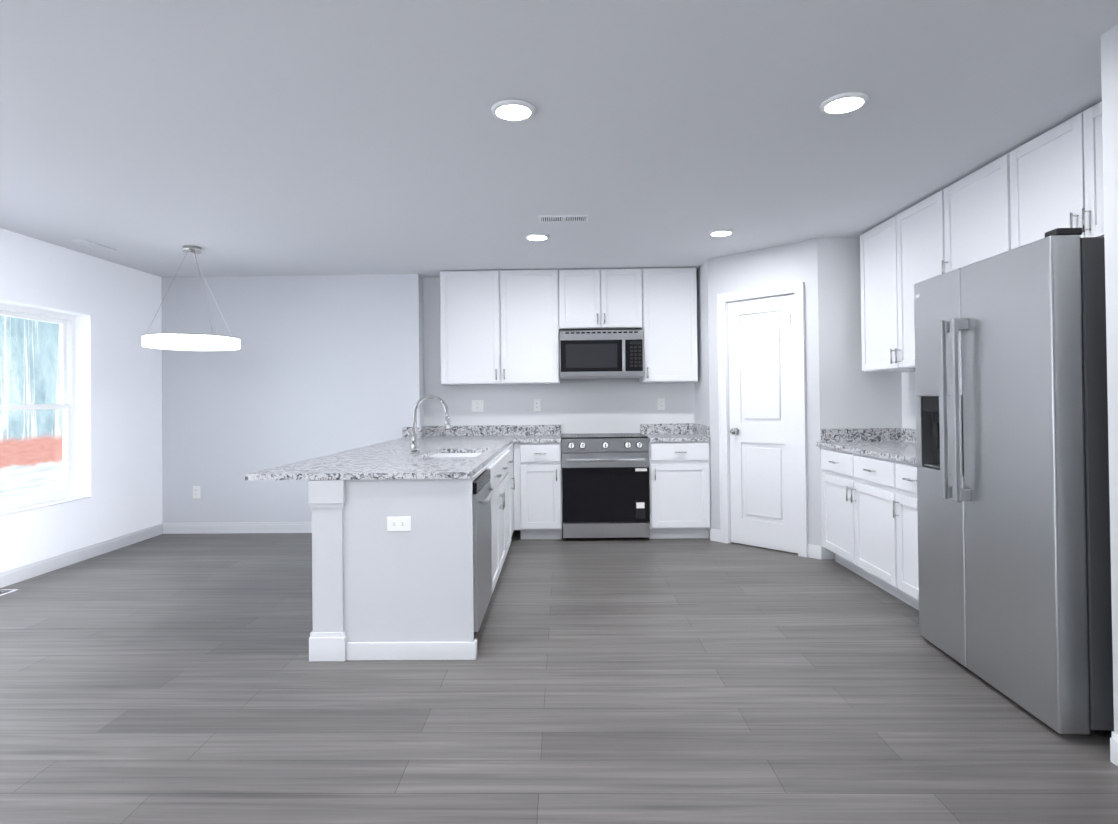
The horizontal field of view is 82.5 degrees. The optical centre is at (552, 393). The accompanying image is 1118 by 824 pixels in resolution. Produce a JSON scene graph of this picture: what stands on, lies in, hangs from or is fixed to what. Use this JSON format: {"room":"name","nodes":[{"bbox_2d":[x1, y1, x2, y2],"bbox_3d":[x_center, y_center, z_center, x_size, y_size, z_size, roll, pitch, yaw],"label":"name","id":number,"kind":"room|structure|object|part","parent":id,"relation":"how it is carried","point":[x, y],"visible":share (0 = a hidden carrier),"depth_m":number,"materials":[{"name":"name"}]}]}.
{"room":"kitchen","nodes":[
{"label":"kitchen","id":0,"kind":"room"},
{"bbox_2d":[0,228,161,572],"bbox_3d":[-3.894,0.063,1.473,0.200,2.440,10.000,-1,-1,1],"label":"wall","id":1,"kind":"structure","parent":0,"point":[112,307],"depth_m":5.25,"materials":[{"name":"white paint"}]},
{"bbox_2d":[0,302,90,515],"bbox_3d":[-3.837,0.098,4.725,0.198,1.475,0.865,-1,-1,1],"label":"window","id":2,"kind":"structure","parent":1,"relation":"in","point":[66,404],"depth_m":5.00,"materials":[{"name":"white plastic"}]},
{"bbox_3d":[-3.902,0.098,4.726,0.038,1.319,0.709,-1,-1,1],"label":"glass","id":3,"kind":"part","parent":2,"relation":"part of","materials":[{"name":"clear glass"}]},
{"bbox_2d":[0,523,163,587],"bbox_3d":[-3.777,1.230,1.359,0.014,0.100,9.400,-1,-1,1],"label":"baseboard","id":4,"kind":"structure","parent":1,"relation":"attached to","point":[46,566],"depth_m":4.95,"materials":[{"name":"white wood"}]},
{"bbox_2d":[161,274,423,522],"bbox_3d":[-2.482,0.096,6.249,2.460,2.440,0.400,-1,-1,1],"label":"wall","id":5,"kind":"structure","parent":0,"point":[314,366],"depth_m":6.05,"materials":[{"name":"white paint"}]},
{"bbox_2d":[193,486,199,497],"bbox_3d":[-3.377,0.934,6.052,0.070,0.115,0.008,-1,-1,1],"label":"outlet","id":6,"kind":"object","parent":5,"relation":"attached to","point":[196,491],"visible":1,"depth_m":6.05,"materials":[{"name":"white plastic"}]},
{"bbox_2d":[164,522,311,533],"bbox_3d":[-2.390,1.263,6.029,2.565,0.100,0.014,-1,-1,1],"label":"baseboard","id":7,"kind":"structure","parent":5,"relation":"attached to","point":[240,527],"depth_m":6.03,"materials":[{"name":"white wood"}]},
{"bbox_2d":[0,527,1117,823],"bbox_3d":[0.183,1.269,1.391,8.330,0.060,10.000,-1,-1,1],"label":"floor","id":8,"kind":"structure","parent":0,"point":[170,679],"depth_m":2.56,"materials":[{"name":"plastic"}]},
{"bbox_2d":[0,589,17,595],"bbox_3d":[-3.621,1.304,4.106,0.110,0.005,0.300,-1,-1,1],"label":"floor vent","id":9,"kind":"object","parent":8,"relation":"in","point":[4,591],"visible":1,"depth_m":4.21,"materials":[{"name":"white metal"}]},
{"bbox_2d":[305,463,492,661],"bbox_3d":[-0.752,0.839,3.353,0.796,0.860,0.641,-1,-1,1],"label":"base cabinet","id":10,"kind":"object","parent":8,"relation":"on","point":[469,504],"depth_m":3.04,"materials":[{"name":"white wood"}]},
{"bbox_2d":[387,516,410,530],"bbox_3d":[-0.731,0.620,3.041,0.115,0.070,0.008,-1,-1,1],"label":"outlet","id":11,"kind":"object","parent":10,"relation":"attached to","point":[398,523],"visible":1,"depth_m":3.04,"materials":[{"name":"white plastic"}]},
{"bbox_2d":[472,470,496,638],"bbox_3d":[-0.633,0.850,3.368,0.644,0.836,0.585,-1,-1,1],"label":"dishwasher","id":12,"kind":"object","parent":10,"relation":"in","point":[482,492],"depth_m":3.23,"materials":[{"name":"silver metal"}]},
{"bbox_2d":[357,451,508,590],"bbox_3d":[-0.739,0.846,4.127,0.796,0.860,0.909,-1,-1,1],"label":"base cabinet","id":13,"kind":"object","parent":8,"relation":"on","point":[500,459],"depth_m":4.08,"materials":[{"name":"white wood"}]},
{"bbox_2d":[401,447,512,546],"bbox_3d":[-0.727,0.853,4.806,0.796,0.860,0.448,-1,-1,1],"label":"base cabinet","id":14,"kind":"object","parent":8,"relation":"on","point":[510,449],"depth_m":4.71,"materials":[{"name":"white wood"}]},
{"bbox_2d":[413,439,516,530],"bbox_3d":[-0.715,0.860,5.519,0.796,0.860,0.979,-1,-1,1],"label":"base cabinet","id":15,"kind":"object","parent":8,"relation":"on","point":[428,442],"depth_m":5.33,"materials":[{"name":"white wood"}]},
{"bbox_2d":[245,423,915,480],"bbox_3d":[0.606,0.342,4.597,4.087,0.130,3.187,-1,-1,1],"label":"countertop","id":16,"kind":"structure","parent":15,"relation":"on","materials":[{"name":"grey stone"}]},
{"bbox_2d":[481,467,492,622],"bbox_3d":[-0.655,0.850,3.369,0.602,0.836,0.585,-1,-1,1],"label":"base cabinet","id":17,"kind":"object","parent":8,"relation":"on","point":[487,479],"depth_m":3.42,"materials":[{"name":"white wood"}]},
{"bbox_2d":[513,435,561,539],"bbox_3d":[-0.122,0.858,5.868,0.414,0.860,0.657,-1,-1,1],"label":"base cabinet","id":18,"kind":"object","parent":8,"relation":"on","point":[539,469],"depth_m":5.55,"materials":[{"name":"white wood"}]},
{"bbox_2d":[562,433,649,539],"bbox_3d":[0.469,0.830,5.822,0.756,0.903,0.715,-1,-1,1],"label":"range","id":19,"kind":"object","parent":8,"relation":"on","point":[605,485],"visible":1,"depth_m":5.53,"materials":[{"name":"silver metal"}]},
{"bbox_2d":[645,435,710,538],"bbox_3d":[1.114,0.844,5.847,0.522,0.860,0.657,-1,-1,1],"label":"base cabinet","id":20,"kind":"object","parent":8,"relation":"on","point":[679,465],"depth_m":5.52,"materials":[{"name":"white wood"}]},
{"bbox_2d":[816,443,915,594],"bbox_3d":[2.329,0.816,4.275,0.638,0.860,1.125,-1,-1,1],"label":"base cabinet","id":21,"kind":"object","parent":8,"relation":"on","point":[857,516],"depth_m":4.20,"materials":[{"name":"white wood"}]},
{"bbox_2d":[889,455,918,609],"bbox_3d":[2.316,0.808,3.516,0.638,0.860,0.393,-1,-1,1],"label":"base cabinet","id":22,"kind":"object","parent":8,"relation":"on","point":[902,468],"depth_m":3.63,"materials":[{"name":"white wood"}]},
{"bbox_2d":[914,228,1113,735],"bbox_3d":[2.166,0.319,2.738,0.820,1.826,0.996,-1,-1,1],"label":"fridge","id":23,"kind":"object","parent":8,"relation":"on","point":[1013,498],"visible":1,"depth_m":2.45,"materials":[{"name":"grey metal"}]},
{"bbox_3d":[1.791,0.069,2.840,0.072,0.805,0.133,-1,-1,1],"label":"handle","id":24,"kind":"part","parent":23,"relation":"part of","materials":[{"name":"silver metal"}]},
{"bbox_2d":[423,278,694,526],"bbox_3d":[0.814,0.062,6.293,4.130,2.440,0.200,-1,-1,1],"label":"wall","id":25,"kind":"structure","parent":0,"point":[601,405],"depth_m":6.21,"materials":[{"name":"white paint"}]},
{"bbox_2d":[472,400,483,411],"bbox_3d":[-0.727,0.118,6.215,0.116,0.115,0.008,-1,-1,1],"label":"electrical outlet","id":26,"kind":"object","parent":25,"relation":"attached to","point":[477,405],"visible":1,"depth_m":6.21,"materials":[{"name":"white plastic"}]},
{"bbox_2d":[440,269,559,384],"bbox_3d":[-0.484,-0.618,6.042,1.096,1.051,0.352,-1,-1,1],"label":"upper cabinet","id":27,"kind":"object","parent":25,"relation":"attached to","point":[501,327],"depth_m":5.87,"materials":[{"name":"white wood"}]},
{"bbox_2d":[533,399,540,410],"bbox_3d":[-0.147,0.111,6.205,0.070,0.115,0.008,-1,-1,1],"label":"electrical outlet","id":28,"kind":"object","parent":25,"relation":"attached to","point":[537,404],"visible":1,"depth_m":6.20,"materials":[{"name":"white plastic"}]},
{"bbox_2d":[560,268,643,330],"bbox_3d":[0.446,-0.878,6.029,0.767,0.551,0.352,-1,-1,1],"label":"upper cabinet","id":29,"kind":"object","parent":25,"relation":"attached to","point":[590,299],"depth_m":5.86,"materials":[{"name":"white wood"}]},
{"bbox_2d":[560,330,642,378],"bbox_3d":[0.452,-0.366,5.978,0.754,0.427,0.445,-1,-1,1],"label":"microwave","id":30,"kind":"object","parent":29,"relation":"attached to","point":[591,354],"visible":1,"depth_m":5.80,"materials":[{"name":"silver metal"}]},
{"bbox_2d":[658,398,664,409],"bbox_3d":[1.058,0.099,6.184,0.070,0.115,0.008,-1,-1,1],"label":"electrical outlet","id":31,"kind":"object","parent":25,"relation":"attached to","point":[661,403],"visible":1,"depth_m":6.18,"materials":[{"name":"white plastic"}]},
{"bbox_2d":[639,267,697,382],"bbox_3d":[1.084,-0.635,6.016,0.499,1.051,0.352,-1,-1,1],"label":"upper cabinet","id":32,"kind":"object","parent":25,"relation":"attached to","point":[670,355],"depth_m":5.85,"materials":[{"name":"white wood"}]},
{"bbox_2d":[0,0,1117,277],"bbox_3d":[0.157,-1.231,1.416,8.330,0.060,10.000,-1,-1,1],"label":"ceiling","id":33,"kind":"structure","parent":0,"point":[290,136],"depth_m":2.78,"materials":[{"name":"white paint"}]},
{"bbox_2d":[71,239,115,250],"bbox_3d":[-3.460,-1.122,4.818,0.110,0.012,0.320,-1,-1,1],"label":"ceiling vent","id":34,"kind":"object","parent":33,"relation":"in","point":[91,244],"visible":1,"depth_m":4.79,"materials":[{"name":"white metal"}]},
{"bbox_2d":[141,246,240,350],"bbox_3d":[-2.784,-0.746,4.933,0.666,0.774,0.666,-1,-1,1],"label":"ring pendant light","id":35,"kind":"object","parent":33,"relation":"hanging from","point":[192,341],"visible":1,"depth_m":4.79,"materials":[{"name":"silver metal"}]},
{"bbox_2d":[491,99,534,120],"bbox_3d":[-0.162,-1.176,2.651,0.184,0.016,0.184,-1,-1,1],"label":"recessed light","id":36,"kind":"object","parent":33,"relation":"in","point":[513,110],"visible":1,"depth_m":2.63,"materials":[{"name":"white plastic"}]},
{"bbox_2d":[525,233,549,240],"bbox_3d":[-0.112,-1.156,4.701,0.184,0.016,0.184,-1,-1,1],"label":"recessed light","id":37,"kind":"object","parent":33,"relation":"in","point":[536,236],"visible":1,"depth_m":4.67,"materials":[{"name":"white"}]},
{"bbox_2d":[538,214,588,222],"bbox_3d":[0.075,-1.165,4.237,0.330,0.012,0.140,-1,-1,1],"label":"ceiling vent","id":38,"kind":"object","parent":33,"relation":"in","point":[563,218],"visible":1,"depth_m":4.22,"materials":[{"name":"white metal"}]},
{"bbox_2d":[708,229,733,236],"bbox_3d":[1.228,-1.171,4.638,0.184,0.016,0.184,-1,-1,1],"label":"recessed light","id":39,"kind":"object","parent":33,"relation":"in","point":[720,232],"visible":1,"depth_m":4.60,"materials":[{"name":"white"}]},
{"bbox_2d":[820,92,868,114],"bbox_3d":[1.198,-1.191,2.618,0.184,0.016,0.184,-1,-1,1],"label":"recessed light","id":40,"kind":"object","parent":33,"relation":"in","point":[843,103],"visible":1,"depth_m":2.60,"materials":[{"name":"white plastic"}]},
{"bbox_2d":[694,238,901,558],"bbox_3d":[2.016,0.042,5.512,1.300,2.440,1.320,-1,-1,1],"label":"wall","id":41,"kind":"structure","parent":0,"point":[843,390],"depth_m":4.87,"materials":[{"name":"white paint"}]},
{"bbox_2d":[717,282,807,556],"bbox_3d":[1.732,0.202,5.225,0.137,2.120,0.750,0,-1,-44],"label":"door frame","id":42,"kind":"structure","parent":41,"relation":"attached to","point":[725,299],"depth_m":5.14,"materials":[{"name":"white wood"}]},
{"bbox_2d":[728,294,797,552],"bbox_3d":[1.725,0.236,5.217,0.038,2.032,0.594,0,-1,-44],"label":"pantry door","id":43,"kind":"structure","parent":41,"relation":"in","point":[762,419],"depth_m":5.20,"materials":[{"name":"white wood"}]},
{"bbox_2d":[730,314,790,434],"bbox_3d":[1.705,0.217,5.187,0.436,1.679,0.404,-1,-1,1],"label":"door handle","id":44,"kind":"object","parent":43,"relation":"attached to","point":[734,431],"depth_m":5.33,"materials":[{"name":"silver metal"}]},
{"bbox_2d":[901,371,915,428],"bbox_3d":[2.742,0.020,4.145,0.200,2.440,4.030,-1,-1,1],"label":"wall","id":45,"kind":"structure","parent":0,"point":[908,401],"depth_m":4.75,"materials":[{"name":"white paint"}]},
{"bbox_2d":[860,191,943,371],"bbox_3d":[2.453,-0.680,4.202,0.358,1.026,1.038,-1,-1,1],"label":"upper cabinet","id":46,"kind":"object","parent":45,"relation":"attached to","point":[905,250],"depth_m":4.22,"materials":[{"name":"white wood"}]},
{"bbox_2d":[940,156,1003,272],"bbox_3d":[2.437,-0.918,3.413,0.358,0.566,0.542,-1,-1,1],"label":"upper cabinet","id":47,"kind":"object","parent":45,"relation":"attached to","point":[972,207],"depth_m":3.42,"materials":[{"name":"white wood"}]},
{"bbox_2d":[1004,101,1103,251],"bbox_3d":[2.425,-0.925,2.693,0.358,0.566,0.898,-1,-1,1],"label":"upper cabinet","id":48,"kind":"object","parent":45,"relation":"attached to","point":[1054,180],"depth_m":2.84,"materials":[{"name":"white wood"}]},
{"bbox_2d":[1101,24,1117,732],"bbox_3d":[3.106,-0.005,2.058,2.480,2.440,0.130,-1,-1,1],"label":"wall","id":49,"kind":"structure","parent":0,"point":[1109,60],"depth_m":2.12,"materials":[{"name":"grey paint"}]},
{"label":"outside","id":50,"kind":"structure","parent":0,"visible":0},
{"bbox_2d":[0,315,62,498],"bbox_3d":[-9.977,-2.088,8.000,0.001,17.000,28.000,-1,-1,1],"label":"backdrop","id":51,"kind":"structure","parent":50,"point":[24,436],"depth_m":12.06,"materials":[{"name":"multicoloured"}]}
]}

